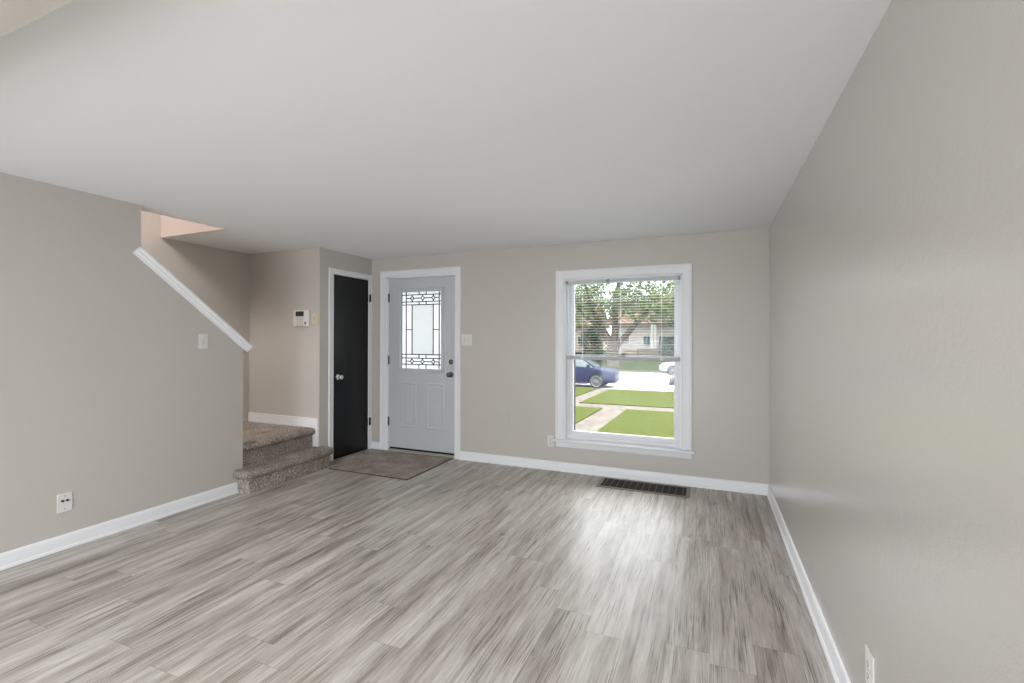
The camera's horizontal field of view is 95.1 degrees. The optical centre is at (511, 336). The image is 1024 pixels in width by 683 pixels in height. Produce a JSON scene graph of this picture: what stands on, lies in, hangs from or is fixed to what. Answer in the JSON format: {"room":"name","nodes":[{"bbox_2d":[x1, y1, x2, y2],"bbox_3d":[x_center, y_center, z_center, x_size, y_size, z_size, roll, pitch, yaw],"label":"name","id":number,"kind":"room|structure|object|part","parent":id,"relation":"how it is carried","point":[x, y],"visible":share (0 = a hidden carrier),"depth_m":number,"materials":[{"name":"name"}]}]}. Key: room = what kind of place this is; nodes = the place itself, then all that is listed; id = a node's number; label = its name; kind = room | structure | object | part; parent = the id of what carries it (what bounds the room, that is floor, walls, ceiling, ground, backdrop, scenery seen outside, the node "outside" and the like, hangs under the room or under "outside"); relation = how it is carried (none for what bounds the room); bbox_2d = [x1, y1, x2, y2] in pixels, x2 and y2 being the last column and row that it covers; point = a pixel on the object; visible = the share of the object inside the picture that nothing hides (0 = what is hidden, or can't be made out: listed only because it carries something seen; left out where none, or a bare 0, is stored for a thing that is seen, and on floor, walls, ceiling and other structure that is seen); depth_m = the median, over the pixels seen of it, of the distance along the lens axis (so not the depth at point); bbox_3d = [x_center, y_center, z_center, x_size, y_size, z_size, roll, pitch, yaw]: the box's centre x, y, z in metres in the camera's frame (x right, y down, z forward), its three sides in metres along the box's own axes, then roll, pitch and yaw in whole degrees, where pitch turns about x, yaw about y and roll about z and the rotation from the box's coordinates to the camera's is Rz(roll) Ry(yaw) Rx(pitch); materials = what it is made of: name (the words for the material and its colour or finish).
{"room":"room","nodes":[
{"label":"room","id":0,"kind":"room"},
{"bbox_2d":[0,172,242,552],"bbox_3d":[-4.263,-1.118,1.251,1.171,4.950,6.980,0,0,23],"label":"wall","id":1,"kind":"structure","parent":0,"point":[109,397],"depth_m":3.17,"materials":[{"name":"grey paint"}]},
{"bbox_2d":[57,491,71,513],"bbox_3d":[-2.876,1.070,3.013,0.016,0.120,0.078,0,0,23],"label":"wall jack plate","id":2,"kind":"object","parent":1,"relation":"attached to","point":[64,501],"visible":1,"depth_m":3.01,"materials":[{"name":"white plastic"}]},
{"bbox_2d":[0,482,237,570],"bbox_3d":[-3.740,1.310,0.957,0.022,0.094,6.868,0,0,23],"label":"baseboard","id":3,"kind":"structure","parent":1,"relation":"attached to","point":[27,553],"depth_m":3.22,"materials":[{"name":"white paint"}]},
{"bbox_2d":[133,246,252,351],"bbox_3d":[-2.595,-0.256,3.827,0.171,0.793,0.948,0,0,23],"label":"trim","id":4,"kind":"structure","parent":1,"relation":"attached to","point":[140,252],"depth_m":3.73,"materials":[{"name":"white paint"}]},
{"bbox_2d":[198,334,207,348],"bbox_3d":[-2.525,0.041,3.836,0.022,0.121,0.076,0,0,23],"label":"light switch","id":5,"kind":"object","parent":1,"relation":"attached to","point":[202,338],"visible":1,"depth_m":3.83,"materials":[{"name":"white plastic"}]},
{"bbox_2d":[141,211,249,421],"bbox_3d":[-4.450,-1.114,2.225,0.150,4.950,8.630,0,0,23],"label":"wall","id":6,"kind":"structure","parent":0,"point":[220,278],"depth_m":5.01,"materials":[{"name":"grey paint"}]},
{"bbox_2d":[249,247,371,446],"bbox_3d":[-2.378,0.216,5.577,1.061,2.328,0.830,0,0,23],"label":"wall","id":7,"kind":"structure","parent":0,"point":[288,364],"depth_m":5.17,"materials":[{"name":"grey paint"}]},
{"bbox_2d":[248,412,317,446],"bbox_3d":[-2.549,1.030,5.186,1.047,0.307,0.017,0,0,23],"label":"baseboard","id":8,"kind":"structure","parent":7,"relation":"attached to","point":[252,417],"depth_m":5.14,"materials":[{"name":"white paint"}]},
{"bbox_2d":[293,310,309,326],"bbox_3d":[-2.282,-0.195,5.075,0.225,0.178,0.024,0,0,23],"label":"alarm keypad","id":9,"kind":"object","parent":7,"relation":"attached to","point":[301,318],"visible":1,"depth_m":5.06,"materials":[{"name":"white plastic"}]},
{"bbox_2d":[311,313,317,323],"bbox_3d":[-2.120,-0.190,5.008,0.086,0.118,0.022,0,0,23],"label":"light switch","id":10,"kind":"object","parent":7,"relation":"attached to","point":[314,316],"visible":1,"depth_m":5.01,"materials":[{"name":"beige plastic"}]},
{"bbox_2d":[328,267,371,461],"bbox_3d":[-1.904,0.314,5.443,0.117,2.132,0.702,0,0,23],"label":"door frame","id":11,"kind":"structure","parent":7,"relation":"attached to","point":[332,271],"depth_m":5.17,"materials":[{"name":"white paint"}]},
{"bbox_2d":[333,275,370,459],"bbox_3d":[-1.845,0.344,5.449,0.102,2.050,0.597,0,0,23],"label":"door","id":12,"kind":"structure","parent":7,"relation":"in","point":[350,414],"depth_m":5.44,"materials":[{"name":"black paint"}]},
{"bbox_3d":[-1.920,0.457,5.226,0.067,0.062,0.062,0,0,23],"label":"knob","id":13,"kind":"part","parent":12,"relation":"part of","materials":[{"name":"silver metal"}]},
{"bbox_2d":[0,459,834,682],"bbox_3d":[-1.855,1.422,1.226,5.630,0.120,8.830,0,0,23],"label":"floor","id":14,"kind":"structure","parent":0,"point":[455,571],"depth_m":2.51,"materials":[{"name":"grey laminate"}]},
{"bbox_2d":[232,422,333,493],"bbox_3d":[-3.103,0.147,3.617,1.239,2.454,3.498,0,0,23],"label":"carpeted staircase","id":15,"kind":"structure","parent":14,"relation":"on","point":[273,454],"depth_m":4.54,"materials":[{"name":"brown carpet"}]},
{"bbox_2d":[333,449,367,460],"bbox_3d":[-1.897,1.376,5.453,0.082,0.009,0.580,0,0,23],"label":"threshold","id":16,"kind":"object","parent":14,"relation":"on","point":[365,449],"visible":0.42,"depth_m":5.39,"materials":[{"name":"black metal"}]},
{"bbox_2d":[329,449,452,479],"bbox_3d":[-1.359,1.373,5.095,1.145,0.012,0.865,0,0,23],"label":"carpet","id":17,"kind":"object","parent":14,"relation":"on","point":[376,462],"visible":1,"depth_m":5.04,"materials":[{"name":"brown carpet"}]},
{"bbox_2d":[388,448,453,458],"bbox_3d":[-1.038,1.367,5.547,0.912,0.030,0.192,0,0,23],"label":"threshold","id":18,"kind":"object","parent":14,"relation":"on","point":[389,449],"visible":0.47,"depth_m":5.45,"materials":[{"name":"silver metal"}]},
{"bbox_2d":[596,477,690,497],"bbox_3d":[1.200,1.377,4.284,0.810,0.007,0.304,0,0,23],"label":"floor vent","id":19,"kind":"object","parent":14,"relation":"in","point":[622,484],"visible":1,"depth_m":4.26,"materials":[{"name":"brown metal"}]},
{"bbox_2d":[0,0,891,258],"bbox_3d":[-1.879,-1.096,1.168,5.630,0.260,8.980,0,0,23],"label":"ceiling","id":20,"kind":"structure","parent":0,"point":[370,129],"depth_m":2.01,"materials":[{"name":"white paint"}]},
{"bbox_2d":[0,0,74,37],"bbox_3d":[-1.427,-0.906,1.081,4.428,0.120,0.434,0,0,23],"label":"beam","id":21,"kind":"structure","parent":20,"relation":"attached to","point":[14,14],"depth_m":1.22,"materials":[{"name":"grey paint"}]},
{"bbox_2d":[372,228,768,483],"bbox_3d":[-0.175,0.219,5.207,5.630,2.328,0.200,0,0,23],"label":"wall","id":22,"kind":"structure","parent":0,"point":[508,296],"depth_m":4.61,"materials":[{"name":"grey paint"}]},
{"bbox_2d":[371,441,379,449],"bbox_3d":[-1.679,1.335,5.720,0.161,0.094,0.032,0,0,23],"label":"baseboard","id":23,"kind":"structure","parent":22,"relation":"attached to","point":[375,445],"depth_m":5.71,"materials":[{"name":"white paint"}]},
{"bbox_2d":[380,266,460,459],"bbox_3d":[-1.054,0.297,5.562,1.114,2.170,0.207,0,0,23],"label":"door frame","id":24,"kind":"structure","parent":22,"relation":"attached to","point":[385,276],"depth_m":5.59,"materials":[{"name":"white paint"}]},
{"bbox_2d":[388,276,454,454],"bbox_3d":[-1.074,0.331,5.476,0.914,2.041,0.116,0,0,23],"label":"door","id":25,"kind":"structure","parent":22,"relation":"in","point":[421,358],"depth_m":5.49,"materials":[{"name":"grey paint"}]},
{"bbox_3d":[-1.221,0.813,5.546,0.207,0.538,0.006,0,0,23],"label":"raised panel","id":26,"kind":"part","parent":25,"relation":"part of","materials":[{"name":"grey paint"}]},
{"bbox_3d":[-1.069,-0.073,5.481,0.628,0.986,0.016,0,0,23],"label":"lite frame","id":27,"kind":"part","parent":25,"relation":"part of","materials":[{"name":"grey paint"}]},
{"bbox_3d":[-1.058,-0.073,5.509,0.568,0.926,0.008,0,0,23],"label":"border glass","id":28,"kind":"part","parent":25,"relation":"part of","materials":[{"name":"white glass"}]},
{"bbox_3d":[-0.886,0.813,5.405,0.236,0.538,0.006,0,0,23],"label":"raised panel","id":29,"kind":"part","parent":25,"relation":"part of","materials":[{"name":"grey paint"}]},
{"bbox_2d":[461,334,471,345],"bbox_3d":[-0.510,0.041,5.229,0.132,0.126,0.022,0,0,23],"label":"light switch","id":30,"kind":"object","parent":22,"relation":"attached to","point":[466,339],"visible":1,"depth_m":5.23,"materials":[{"name":"white plastic"}]},
{"bbox_2d":[547,435,553,446],"bbox_3d":[0.400,1.085,4.846,0.070,0.117,0.009,0,0,23],"label":"power outlet","id":31,"kind":"object","parent":22,"relation":"attached to","point":[550,443],"visible":1,"depth_m":4.84,"materials":[{"name":"white plastic"}]},
{"bbox_2d":[460,451,768,495],"bbox_3d":[0.826,1.335,4.658,3.056,0.094,0.022,0,0,23],"label":"baseboard","id":32,"kind":"structure","parent":22,"relation":"attached to","point":[648,476],"depth_m":4.55,"materials":[{"name":"white paint"}]},
{"bbox_2d":[552,438,693,458],"bbox_3d":[1.066,1.094,4.598,1.353,0.080,0.148,0,0,23],"label":"window sill","id":33,"kind":"structure","parent":22,"relation":"attached to","point":[662,451],"depth_m":4.54,"materials":[{"name":"white paint"}]},
{"bbox_2d":[555,263,691,450],"bbox_3d":[1.085,0.192,4.643,1.313,1.731,0.179,0,0,23],"label":"window","id":34,"kind":"structure","parent":22,"relation":"in","point":[675,442],"depth_m":4.59,"materials":[{"name":"white plastic"}]},
{"bbox_2d":[566,276,680,361],"bbox_3d":[1.069,-0.166,4.603,1.111,0.804,0.044,0,0,23],"label":"window blind","id":35,"kind":"object","parent":34,"relation":"attached to","point":[663,278],"visible":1,"depth_m":4.59,"materials":[{"name":"white plastic"}]},
{"bbox_3d":[1.069,-0.169,4.603,0.002,0.747,0.028,0,0,23],"label":"ladder cord","id":36,"kind":"part","parent":35,"relation":"part of","materials":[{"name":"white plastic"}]},
{"bbox_3d":[1.069,0.217,4.602,1.101,0.038,0.026,0,0,23],"label":"rail","id":37,"kind":"part","parent":35,"relation":"part of","materials":[{"name":"grey plastic"}]},
{"bbox_3d":[1.118,0.612,4.719,1.043,0.838,0.010,0,0,23],"label":"screen frame","id":38,"kind":"part","parent":34,"relation":"part of","materials":[{"name":"grey"}]},
{"bbox_3d":[1.092,0.612,4.657,1.063,0.818,0.035,0,0,23],"label":"sash","id":39,"kind":"part","parent":34,"relation":"part of","materials":[{"name":"white plastic"}]},
{"bbox_3d":[1.109,-0.164,4.697,1.063,0.802,0.035,0,0,23],"label":"sash","id":40,"kind":"part","parent":34,"relation":"part of","materials":[{"name":"white plastic"}]},
{"bbox_2d":[769,0,1023,682],"bbox_3d":[0.633,0.198,0.074,0.150,2.328,8.630,0,0,23],"label":"wall","id":41,"kind":"structure","parent":0,"point":[896,246],"depth_m":1.18,"materials":[{"name":"grey paint"}]},
{"bbox_2d":[767,485,850,682],"bbox_3d":[0.552,1.315,0.102,0.022,0.094,8.630,0,0,23],"label":"baseboard","id":42,"kind":"structure","parent":41,"relation":"attached to","point":[838,671],"depth_m":2.31,"materials":[{"name":"white paint"}]},
{"bbox_2d":[865,644,874,682],"bbox_3d":[1.153,1.077,1.510,0.009,0.125,0.080,0,0,23],"label":"power outlet","id":43,"kind":"object","parent":41,"relation":"attached to","point":[869,659],"visible":1,"depth_m":1.50,"materials":[{"name":"white plastic"}]},
{"bbox_2d":[866,656,869,670],"bbox_3d":[1.150,1.057,1.512,0.003,0.029,0.033,0,0,23],"label":"receptacle","id":44,"kind":"object","parent":43,"relation":"attached to","point":[867,657],"depth_m":1.51,"materials":[{"name":"white plastic"}]},
{"bbox_2d":[866,668,869,682],"bbox_3d":[1.150,1.096,1.512,0.003,0.029,0.033,0,0,23],"label":"receptacle","id":45,"kind":"object","parent":43,"relation":"attached to","point":[867,669],"depth_m":1.51,"materials":[{"name":"white plastic"}]},
{"label":"outside","id":46,"kind":"structure","parent":0,"visible":0},
{"bbox_2d":[575,406,602,423],"bbox_3d":[-15.986,2.416,17.766,36.730,0.516,10.670,0,0,23],"label":"ground","id":47,"kind":"structure","parent":46,"point":[581,412],"depth_m":14.57,"materials":[{"name":"green plant"}]},
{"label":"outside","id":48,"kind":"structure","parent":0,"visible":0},
{"bbox_2d":[596,346,673,370],"bbox_3d":[28.399,2.660,67.302,120.000,0.900,73.880,0,0,23],"label":"ground","id":49,"kind":"structure","parent":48,"point":[625,364],"depth_m":39.33,"materials":[{"name":"green plant"}]},
{"bbox_2d":[575,351,584,354],"bbox_3d":[6.132,1.879,44.628,1.500,0.920,0.420,0,0,23],"label":"garden bench","id":50,"kind":"object","parent":49,"relation":"on","point":[576,352],"visible":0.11,"depth_m":44.62,"materials":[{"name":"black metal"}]},
{"bbox_2d":[575,284,604,327],"bbox_3d":[4.591,-2.354,48.543,9.818,9.523,6.849,0,0,23],"label":"street tree","id":51,"kind":"object","parent":49,"relation":"on","point":[582,284],"visible":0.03,"depth_m":47.61,"materials":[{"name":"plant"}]},
{"bbox_2d":[578,326,602,354],"bbox_3d":[7.927,0.622,47.048,2.645,3.409,2.599,0,0,23],"label":"shrub","id":52,"kind":"object","parent":49,"relation":"on","point":[592,338],"visible":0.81,"depth_m":46.59,"materials":[{"name":"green plant"}]},
{"bbox_2d":[575,300,609,354],"bbox_3d":[4.084,-1.047,59.064,14.400,6.650,11.000,0,0,23],"label":"house","id":53,"kind":"structure","parent":49,"relation":"on","point":[578,333],"depth_m":52.35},
{"bbox_2d":[575,284,609,316],"bbox_3d":[9.682,-4.902,72.954,10.755,14.802,10.498,0,0,-27],"label":"tree","id":54,"kind":"object","parent":49,"relation":"on","point":[601,284],"visible":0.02,"depth_m":71.07,"materials":[{"name":"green plant"}]},
{"bbox_2d":[590,348,606,361],"bbox_3d":[7.962,1.736,43.320,1.765,1.441,1.714,0,0,23],"label":"shrub","id":55,"kind":"object","parent":49,"relation":"on","point":[596,352],"visible":0.55,"depth_m":42.95,"materials":[{"name":"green plant"}]},
{"bbox_2d":[575,280,673,366],"bbox_3d":[8.748,-2.582,38.790,12.835,10.519,8.385,0,0,23],"label":"shade tree","id":56,"kind":"object","parent":49,"relation":"on","point":[612,341],"visible":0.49,"depth_m":38.15,"materials":[{"name":"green plant"}]},
{"bbox_3d":[8.753,-4.080,38.855,12.876,7.574,8.494,0,0,23],"label":"crown","id":57,"kind":"part","parent":56,"relation":"part of","materials":[{"name":"green plant"}]},
{"bbox_2d":[607,295,673,355],"bbox_3d":[18.471,-1.131,50.975,14.400,6.900,12.720,0,0,23],"label":"house","id":58,"kind":"structure","parent":49,"relation":"on","point":[654,339],"depth_m":48.31,"materials":[{"name":"white"}]},
{"bbox_3d":[13.921,0.449,48.361,0.690,1.040,0.010,0,0,23],"label":"pane","id":59,"kind":"part","parent":58,"relation":"part of","materials":[{"name":"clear glass"}]},
{"bbox_3d":[14.140,0.010,47.272,0.200,2.330,0.200,0,0,23],"label":"porch post","id":60,"kind":"part","parent":58,"relation":"part of","materials":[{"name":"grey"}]},
{"bbox_3d":[14.417,0.010,47.155,0.200,2.330,0.200,0,0,23],"label":"porch post","id":61,"kind":"part","parent":58,"relation":"part of","materials":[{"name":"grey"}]},
{"bbox_2d":[621,281,673,296],"bbox_3d":[19.955,-4.471,67.684,10.687,13.933,9.748,0,0,23],"label":"tree","id":62,"kind":"object","parent":49,"relation":"on","point":[653,281],"visible":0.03,"depth_m":66.83,"materials":[{"name":"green plant"}]},
{"bbox_2d":[640,281,673,326],"bbox_3d":[16.636,-2.243,42.939,9.946,9.339,6.783,0,0,23],"label":"street tree","id":63,"kind":"object","parent":49,"relation":"on","point":[672,293],"visible":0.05,"depth_m":42.81,"materials":[{"name":"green plant"}]},
{"bbox_2d":[657,336,673,355],"bbox_3d":[14.787,1.127,44.316,2.129,2.388,2.111,0,0,23],"label":"shrub","id":64,"kind":"object","parent":49,"relation":"on","point":[670,340],"visible":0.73,"depth_m":44.01,"materials":[{"name":"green plant"}]},
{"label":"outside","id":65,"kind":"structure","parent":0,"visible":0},
{"bbox_2d":[575,409,624,431],"bbox_3d":[1.294,2.432,10.474,0.780,0.486,10.670,0,0,23],"label":"ground","id":66,"kind":"structure","parent":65,"point":[593,423],"depth_m":13.03,"materials":[{"name":"concrete"}]},
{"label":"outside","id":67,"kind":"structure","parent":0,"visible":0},
{"bbox_2d":[575,389,609,402],"bbox_3d":[3.294,2.641,19.870,0.660,0.405,6.000,0,0,23],"label":"ground","id":68,"kind":"structure","parent":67,"point":[590,394],"depth_m":19.68,"materials":[{"name":"concrete"}]},
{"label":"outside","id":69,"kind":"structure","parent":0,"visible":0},
{"bbox_2d":[575,372,673,391],"bbox_3d":[11.425,2.821,27.075,120.000,0.300,13.400,0,0,23],"label":"ground","id":70,"kind":"structure","parent":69,"point":[628,380],"depth_m":26.39,"materials":[{"name":"grey asphalt"}]},
{"bbox_2d":[575,359,619,387],"bbox_3d":[3.330,1.831,25.080,4.655,1.632,2.220,0,0,23],"label":"suv","id":71,"kind":"object","parent":70,"relation":"on","point":[587,371],"visible":0.48,"depth_m":23.88,"materials":[{"name":"blue paint"}]},
{"bbox_2d":[618,370,667,372],"bbox_3d":[14.022,2.788,33.230,120.000,0.430,0.160,0,0,23],"label":"ground","id":72,"kind":"structure","parent":70,"relation":"on","point":[618,370],"depth_m":34.89,"materials":[{"name":"grey concrete"}]},
{"bbox_2d":[659,362,673,374],"bbox_3d":[12.618,1.966,32.535,4.505,1.462,2.160,0,0,23],"label":"car","id":73,"kind":"object","parent":70,"relation":"on","point":[668,366],"visible":0.25,"depth_m":32.44,"materials":[{"name":"grey paint"}]},
{"bbox_2d":[669,374,673,385],"bbox_3d":[9.872,1.916,22.297,4.505,1.462,2.160,0,0,23],"label":"car","id":74,"kind":"object","parent":70,"relation":"on","point":[671,379],"visible":0.06,"depth_m":22.45,"materials":[{"name":"grey paint"}]},
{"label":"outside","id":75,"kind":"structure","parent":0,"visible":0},
{"bbox_2d":[596,409,673,437],"bbox_3d":[21.227,2.417,2.063,42.490,0.516,10.670,0,0,23],"label":"ground","id":76,"kind":"structure","parent":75,"point":[630,421],"depth_m":12.26,"materials":[{"name":"green plant"}]},
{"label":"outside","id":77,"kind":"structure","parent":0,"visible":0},
{"bbox_2d":[575,387,596,396],"bbox_3d":[-13.124,2.626,26.798,34.980,0.435,6.000,0,0,23],"label":"ground","id":78,"kind":"structure","parent":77,"point":[579,391],"depth_m":21.55,"materials":[{"name":"green plant"}]},
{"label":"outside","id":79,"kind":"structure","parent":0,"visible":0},
{"bbox_2d":[579,389,673,408],"bbox_3d":[24.033,2.627,11.119,44.360,0.435,6.000,0,0,23],"label":"ground","id":80,"kind":"structure","parent":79,"point":[623,397],"depth_m":18.31,"materials":[{"name":"green plant"}]},
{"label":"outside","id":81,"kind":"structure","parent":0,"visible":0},
{"bbox_2d":[575,403,673,411],"bbox_3d":[6.235,2.563,14.776,80.000,0.319,1.100,0,0,23],"label":"ground","id":82,"kind":"structure","parent":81,"point":[619,407],"depth_m":15.87,"materials":[{"name":"concrete"}]}
]}

